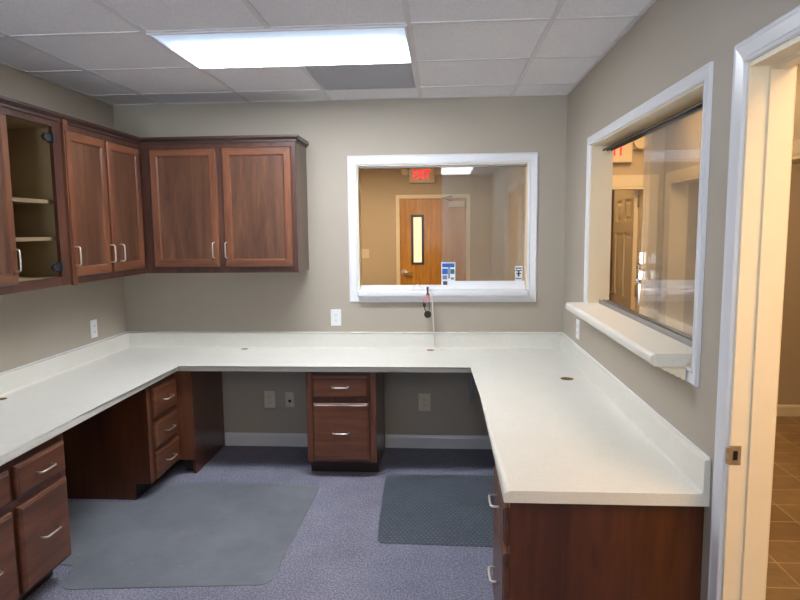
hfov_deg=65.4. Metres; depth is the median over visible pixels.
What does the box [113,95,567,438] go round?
wall
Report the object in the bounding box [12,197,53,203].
shelf
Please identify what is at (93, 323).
wall outlet
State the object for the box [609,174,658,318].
door
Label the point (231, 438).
baseboard
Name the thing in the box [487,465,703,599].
base cabinet
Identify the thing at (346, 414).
base cabinet
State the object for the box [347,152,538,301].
window
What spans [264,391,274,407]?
wall outlet
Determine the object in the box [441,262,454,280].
window sticker
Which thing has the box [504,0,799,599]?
wall
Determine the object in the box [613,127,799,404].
wall
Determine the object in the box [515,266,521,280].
window sticker
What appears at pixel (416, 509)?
chair mat
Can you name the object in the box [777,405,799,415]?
baseboard
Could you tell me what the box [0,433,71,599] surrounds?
base cabinet
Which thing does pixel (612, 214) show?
door frame
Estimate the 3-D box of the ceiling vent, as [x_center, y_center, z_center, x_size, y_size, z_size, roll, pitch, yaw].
[-0.208,-1.288,3.604,0.570,0.008,0.570,0,7,4]
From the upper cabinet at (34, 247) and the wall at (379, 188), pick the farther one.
the wall at (379, 188)
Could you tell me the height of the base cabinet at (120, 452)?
0.686 m
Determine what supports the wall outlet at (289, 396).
attached to the wall at (335, 130)
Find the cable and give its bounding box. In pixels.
[413,284,449,350]
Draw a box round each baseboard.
[225,432,491,448]
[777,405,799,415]
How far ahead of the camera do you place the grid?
3.21 m
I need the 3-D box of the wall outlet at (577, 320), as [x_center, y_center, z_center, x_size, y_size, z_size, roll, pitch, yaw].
[1.092,0.180,3.832,0.008,0.118,0.074,0,7,4]
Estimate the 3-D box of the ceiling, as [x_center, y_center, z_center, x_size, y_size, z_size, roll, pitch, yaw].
[-0.647,-1.042,1.225,3.361,0.050,6.320,0,7,4]
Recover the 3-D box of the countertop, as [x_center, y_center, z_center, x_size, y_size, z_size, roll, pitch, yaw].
[-0.521,0.461,3.043,3.121,0.156,2.800,0,7,4]
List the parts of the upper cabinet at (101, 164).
handle, door, door panel, crown moulding, handle, handle, door, door panel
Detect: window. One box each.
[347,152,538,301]
[583,61,713,386]
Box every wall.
[0,64,126,372]
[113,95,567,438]
[360,167,504,284]
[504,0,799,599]
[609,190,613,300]
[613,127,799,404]
[658,64,799,320]
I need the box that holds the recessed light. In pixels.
[146,25,413,68]
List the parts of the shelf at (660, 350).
shelf moulding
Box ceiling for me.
[0,0,649,104]
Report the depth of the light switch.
8.56 m
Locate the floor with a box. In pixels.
[25,416,799,599]
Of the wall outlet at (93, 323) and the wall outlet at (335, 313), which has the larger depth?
the wall outlet at (335, 313)
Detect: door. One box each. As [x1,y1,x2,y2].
[396,194,469,284]
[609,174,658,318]
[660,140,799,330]
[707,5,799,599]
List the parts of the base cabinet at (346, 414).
drawer, drawer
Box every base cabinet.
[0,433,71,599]
[62,373,179,499]
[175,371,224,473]
[306,372,384,471]
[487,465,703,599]
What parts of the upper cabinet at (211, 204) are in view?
door panel, door, crown moulding, door, door panel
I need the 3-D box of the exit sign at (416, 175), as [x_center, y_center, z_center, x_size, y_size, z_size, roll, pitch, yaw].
[0.294,-1.684,8.349,0.550,0.225,0.085,0,7,4]
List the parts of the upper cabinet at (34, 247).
door panel, door, handle, crown moulding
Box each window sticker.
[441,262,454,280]
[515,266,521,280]
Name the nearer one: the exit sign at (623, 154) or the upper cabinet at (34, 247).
the upper cabinet at (34, 247)
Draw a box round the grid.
[0,0,655,105]
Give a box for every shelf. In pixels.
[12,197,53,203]
[15,237,55,241]
[566,302,691,379]
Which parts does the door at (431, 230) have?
handle, lite glass, lite frame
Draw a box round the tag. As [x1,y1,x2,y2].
[423,287,430,317]
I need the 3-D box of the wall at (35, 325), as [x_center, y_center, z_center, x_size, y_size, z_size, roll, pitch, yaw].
[-2.256,0.205,1.416,0.120,2.440,6.200,0,7,4]
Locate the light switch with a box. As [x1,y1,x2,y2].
[361,249,368,257]
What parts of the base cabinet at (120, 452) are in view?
drawer, drawer, drawer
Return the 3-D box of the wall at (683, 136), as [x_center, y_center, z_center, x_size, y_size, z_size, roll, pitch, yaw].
[1.944,0.147,1.565,0.120,2.440,7.070,0,7,4]
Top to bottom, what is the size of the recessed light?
0.012 m
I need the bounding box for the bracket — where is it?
[469,373,472,402]
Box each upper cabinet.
[0,95,70,294]
[60,114,145,284]
[139,134,308,272]
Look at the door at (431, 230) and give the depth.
8.48 m
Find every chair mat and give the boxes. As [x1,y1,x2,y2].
[59,483,318,589]
[377,474,494,546]
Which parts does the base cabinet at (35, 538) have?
drawer, drawer, drawer, drawer, handle, handle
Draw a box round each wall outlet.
[90,319,97,338]
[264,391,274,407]
[285,392,294,406]
[331,309,340,325]
[418,393,430,410]
[576,319,579,339]
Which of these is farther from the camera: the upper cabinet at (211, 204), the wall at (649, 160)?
the wall at (649, 160)
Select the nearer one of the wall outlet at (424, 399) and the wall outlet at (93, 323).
the wall outlet at (93, 323)
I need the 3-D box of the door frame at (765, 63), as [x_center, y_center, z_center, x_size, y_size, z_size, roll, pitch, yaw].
[0.991,0.370,1.336,0.152,2.068,1.078,0,7,4]
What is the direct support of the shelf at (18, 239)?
attached to the upper cabinet at (34, 247)
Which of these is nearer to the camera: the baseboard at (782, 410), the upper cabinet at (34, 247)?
the upper cabinet at (34, 247)
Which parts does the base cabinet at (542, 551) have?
handle, handle, drawer, drawer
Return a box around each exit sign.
[401,168,441,182]
[613,137,647,162]
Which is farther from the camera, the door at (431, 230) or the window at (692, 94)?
the door at (431, 230)
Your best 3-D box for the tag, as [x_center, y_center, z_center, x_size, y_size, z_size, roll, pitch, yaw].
[0.185,0.017,4.276,0.059,0.216,0.027,0,7,4]
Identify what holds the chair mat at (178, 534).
on the floor
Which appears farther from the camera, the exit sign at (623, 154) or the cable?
the exit sign at (623, 154)
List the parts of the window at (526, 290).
sill, pane rail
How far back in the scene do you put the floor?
3.09 m
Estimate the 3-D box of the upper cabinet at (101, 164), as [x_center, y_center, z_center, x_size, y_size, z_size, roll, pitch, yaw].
[-1.848,-0.562,3.668,0.381,0.879,0.840,0,7,4]
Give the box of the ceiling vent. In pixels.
[305,63,414,89]
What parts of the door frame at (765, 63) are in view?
strike plate, hall casing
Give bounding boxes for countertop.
[0,332,710,506]
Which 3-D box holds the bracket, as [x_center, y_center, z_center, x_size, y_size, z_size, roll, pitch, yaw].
[0.493,0.567,4.248,0.024,0.346,0.300,0,7,4]

